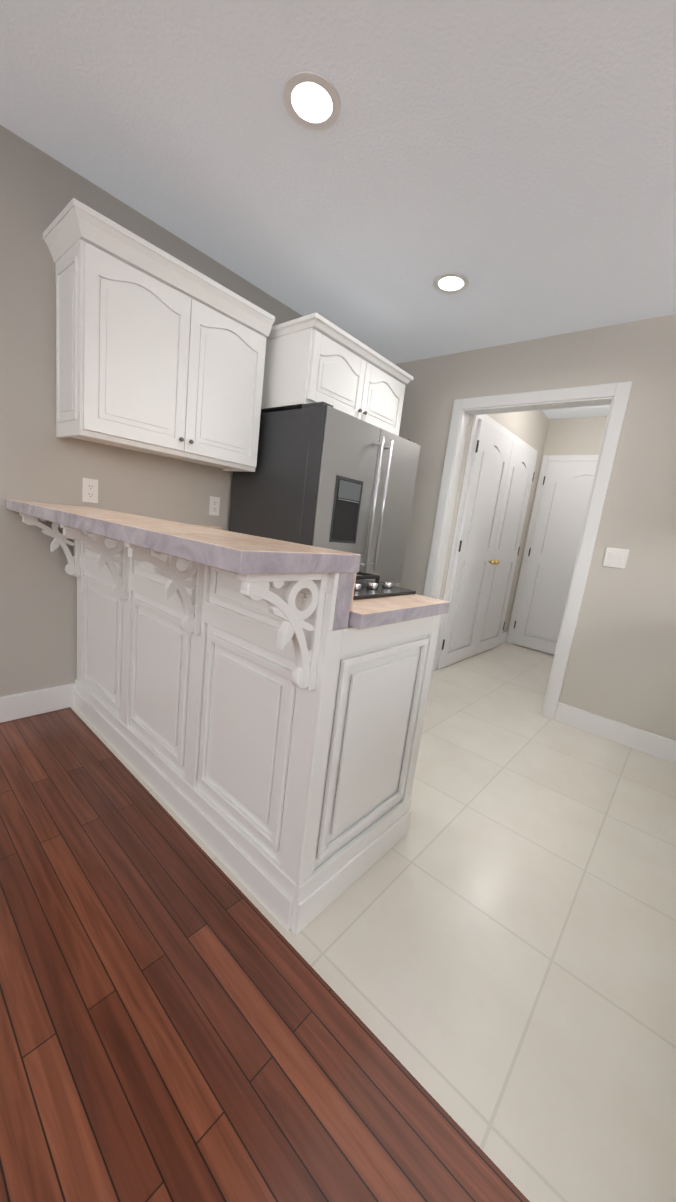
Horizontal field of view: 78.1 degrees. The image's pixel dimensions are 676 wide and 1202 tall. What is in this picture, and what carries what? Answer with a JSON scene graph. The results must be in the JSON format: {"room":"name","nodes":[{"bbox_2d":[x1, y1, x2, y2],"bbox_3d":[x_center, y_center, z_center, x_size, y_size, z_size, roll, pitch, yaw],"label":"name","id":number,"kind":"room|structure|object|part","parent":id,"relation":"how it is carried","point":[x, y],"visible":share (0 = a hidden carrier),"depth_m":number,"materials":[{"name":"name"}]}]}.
{"room":"kitchen","nodes":[
{"label":"kitchen","id":0,"kind":"room"},
{"bbox_2d":[0,125,302,696],"bbox_3d":[-1.774,-0.611,1.538,0.120,2.470,10.000,16,14,39],"label":"wall","id":1,"kind":"structure","parent":0,"point":[40,190],"depth_m":1.95,"materials":[{"name":"paint"}]},
{"bbox_2d":[0,683,75,722],"bbox_3d":[-3.266,0.679,0.087,0.014,0.130,5.700,16,14,39],"label":"baseboard","id":2,"kind":"structure","parent":1,"relation":"attached to","point":[26,704],"depth_m":2.10,"materials":[{"name":"white wood"}]},
{"bbox_2d":[82,478,97,502],"bbox_3d":[-1.240,-0.553,2.088,0.008,0.115,0.070,16,14,39],"label":"electrical outlet","id":3,"kind":"object","parent":1,"relation":"attached to","point":[89,490],"visible":1,"depth_m":2.08,"materials":[{"name":"white plastic"}]},
{"bbox_2d":[43,198,274,471],"bbox_3d":[-0.840,-1.147,2.078,0.372,0.812,0.962,16,14,39],"label":"upper cabinet","id":4,"kind":"object","parent":1,"relation":"attached to","point":[159,352],"visible":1,"depth_m":1.87,"materials":[{"name":"white wood"}]},
{"bbox_2d":[209,496,219,515],"bbox_3d":[-0.777,-0.597,2.624,0.008,0.115,0.070,16,14,39],"label":"electrical outlet","id":5,"kind":"object","parent":1,"relation":"attached to","point":[214,505],"visible":1,"depth_m":2.62,"materials":[{"name":"white plastic"}]},
{"bbox_2d":[261,312,413,435],"bbox_3d":[-0.067,-1.351,2.709,0.650,0.422,0.956,16,14,39],"label":"upper cabinet","id":6,"kind":"object","parent":1,"relation":"attached to","point":[315,357],"visible":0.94,"depth_m":2.36,"materials":[{"name":"white wood"}]},
{"bbox_2d":[0,707,529,1201],"bbox_3d":[1.788,1.653,-1.357,10.200,0.049,10.000,16,14,39],"label":"floor","id":7,"kind":"structure","parent":0,"point":[180,1021],"depth_m":0.90,"materials":[{"name":"brown wood"}]},
{"bbox_2d":[0,0,675,418],"bbox_3d":[-0.361,-1.502,0.175,3.580,0.100,9.900,16,14,39],"label":"ceiling","id":8,"kind":"structure","parent":0,"point":[512,162],"depth_m":1.51,"materials":[{"name":"white paint"}]},
{"bbox_2d":[283,71,340,130],"bbox_3d":[-0.085,-1.638,1.370,0.190,0.006,0.190,16,14,39],"label":"recessed light","id":9,"kind":"object","parent":8,"relation":"in","point":[311,100],"visible":1,"depth_m":1.36,"materials":[{"name":"white"}]},
{"bbox_2d":[433,272,468,293],"bbox_3d":[0.612,-1.720,2.257,0.190,0.006,0.190,16,14,39],"label":"recessed light","id":10,"kind":"object","parent":8,"relation":"in","point":[451,283],"visible":1,"depth_m":2.25,"materials":[{"name":"white"}]},
{"bbox_2d":[70,642,675,1201],"bbox_3d":[1.146,0.788,2.817,3.220,0.040,4.230,16,14,39],"label":"tile floor","id":11,"kind":"structure","parent":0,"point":[484,946],"depth_m":1.21,"materials":[{"name":"beige tile"}]},
{"bbox_2d":[74,530,440,934],"bbox_3d":[-0.439,0.224,1.917,1.741,1.015,0.839,16,14,39],"label":"base cabinet","id":12,"kind":"object","parent":11,"relation":"on","point":[277,791],"visible":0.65,"depth_m":1.31,"materials":[{"name":"white wood"}]},
{"bbox_2d":[20,513,79,576],"bbox_3d":[-1.358,-0.263,1.976,0.034,0.300,0.235,16,14,39],"label":"corbel","id":13,"kind":"object","parent":12,"relation":"attached to","point":[72,566],"visible":0.71,"depth_m":2.00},
{"bbox_2d":[60,524,128,599],"bbox_3d":[-0.943,-0.147,1.626,0.034,0.300,0.235,16,14,39],"label":"corbel","id":14,"kind":"object","parent":12,"relation":"attached to","point":[119,588],"visible":0.75,"depth_m":1.66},
{"bbox_2d":[125,542,203,634],"bbox_3d":[-0.528,-0.032,1.276,0.034,0.300,0.235,16,14,39],"label":"corbel","id":15,"kind":"object","parent":12,"relation":"attached to","point":[190,620],"visible":0.75,"depth_m":1.31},
{"bbox_2d":[6,499,449,630],"bbox_3d":[-0.464,-0.212,1.726,1.762,0.190,1.105,16,14,39],"label":"countertop","id":16,"kind":"structure","parent":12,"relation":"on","point":[229,551],"depth_m":1.03,"materials":[{"name":"stone"}]},
{"bbox_2d":[353,571,415,599],"bbox_3d":[-0.143,-0.080,1.555,0.750,0.102,0.420,16,14,39],"label":"cooktop","id":17,"kind":"object","parent":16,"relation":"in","point":[365,589],"visible":0.17,"depth_m":1.40,"materials":[{"name":"black"}]},
{"bbox_2d":[237,573,327,690],"bbox_3d":[-0.130,0.079,0.941,0.034,0.300,0.235,16,14,39],"label":"corbel","id":18,"kind":"object","parent":12,"relation":"attached to","point":[255,587],"visible":0.96,"depth_m":0.96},
{"bbox_2d":[229,402,420,586],"bbox_3d":[-0.108,-0.268,2.818,0.841,1.725,0.935,16,14,39],"label":"fridge","id":19,"kind":"object","parent":11,"relation":"on","point":[267,497],"depth_m":2.39,"materials":[{"name":"grey metal"}]},
{"bbox_3d":[0.123,-0.246,2.618,0.109,1.590,0.931,16,14,39],"label":"fridge door","id":20,"kind":"part","parent":19,"relation":"part of","materials":[{"name":"silver metal"}]},
{"bbox_3d":[0.215,-0.483,2.521,0.071,0.951,0.775,16,14,39],"label":"fridge handle","id":21,"kind":"part","parent":19,"relation":"part of","materials":[{"name":"silver metal"}]},
{"bbox_2d":[439,410,549,632],"bbox_3d":[1.482,-0.682,4.015,0.100,2.470,1.800,16,14,39],"label":"wall","id":22,"kind":"structure","parent":0,"point":[530,428],"depth_m":4.03,"materials":[{"name":"paint"}]},
{"bbox_2d":[433,414,537,670],"bbox_3d":[1.432,-0.483,3.929,0.016,2.100,1.560,16,14,39],"label":"trim","id":23,"kind":"structure","parent":22,"relation":"attached to","point":[501,428],"depth_m":3.36,"materials":[{"name":"white wood"}]},
{"bbox_2d":[436,419,536,668],"bbox_3d":[1.461,-0.446,3.906,0.096,2.020,1.452,16,14,39],"label":"closet doors","id":24,"kind":"structure","parent":22,"relation":"in","point":[501,474],"depth_m":3.77,"materials":[{"name":"white wood"}]},
{"bbox_2d":[500,631,507,643],"bbox_3d":[1.895,0.423,4.782,0.012,0.130,0.240,16,14,39],"label":"baseboard","id":25,"kind":"structure","parent":22,"relation":"attached to","point":[504,635],"depth_m":4.79,"materials":[{"name":"white wood"}]},
{"bbox_2d":[395,314,675,740],"bbox_3d":[1.557,-0.429,2.712,3.460,2.470,0.100,16,14,39],"label":"wall","id":26,"kind":"structure","parent":0,"point":[621,666],"depth_m":2.54,"materials":[{"name":"paint"}]},
{"bbox_2d":[423,381,631,719],"bbox_3d":[1.206,-0.357,3.017,1.120,2.135,0.128,16,14,39],"label":"door frame","id":27,"kind":"structure","parent":26,"relation":"attached to","point":[615,396],"depth_m":2.75,"materials":[{"name":"white wood"}]},
{"bbox_2d":[554,702,675,763],"bbox_3d":[1.733,0.815,2.587,0.700,0.130,0.014,16,14,39],"label":"baseboard","id":28,"kind":"structure","parent":26,"relation":"attached to","point":[649,743],"depth_m":2.58,"materials":[{"name":"white wood"}]},
{"bbox_2d":[603,547,628,568],"bbox_3d":[1.690,-0.262,2.536,0.116,0.115,0.010,16,14,39],"label":"light switch","id":29,"kind":"object","parent":26,"relation":"attached to","point":[616,557],"visible":1,"depth_m":2.54,"materials":[{"name":"white plastic"}]},
{"bbox_2d":[507,416,607,654],"bbox_3d":[5.214,0.000,2.100,10.120,2.720,0.100,16,14,39],"label":"wall","id":30,"kind":"structure","parent":0,"point":[576,436],"depth_m":4.31,"materials":[{"name":"paint"}]},
{"bbox_2d":[506,455,598,642],"bbox_3d":[2.439,-0.447,4.388,0.932,2.100,0.016,16,14,39],"label":"door frame","id":31,"kind":"structure","parent":30,"relation":"attached to","point":[546,459],"depth_m":4.59,"materials":[{"name":"white wood"}]},
{"bbox_2d":[511,461,597,653],"bbox_3d":[2.405,-0.417,4.362,0.806,2.020,0.096,16,14,39],"label":"hall door","id":32,"kind":"structure","parent":30,"relation":"in","point":[562,508],"depth_m":4.46,"materials":[{"name":"white wood"}]}
]}

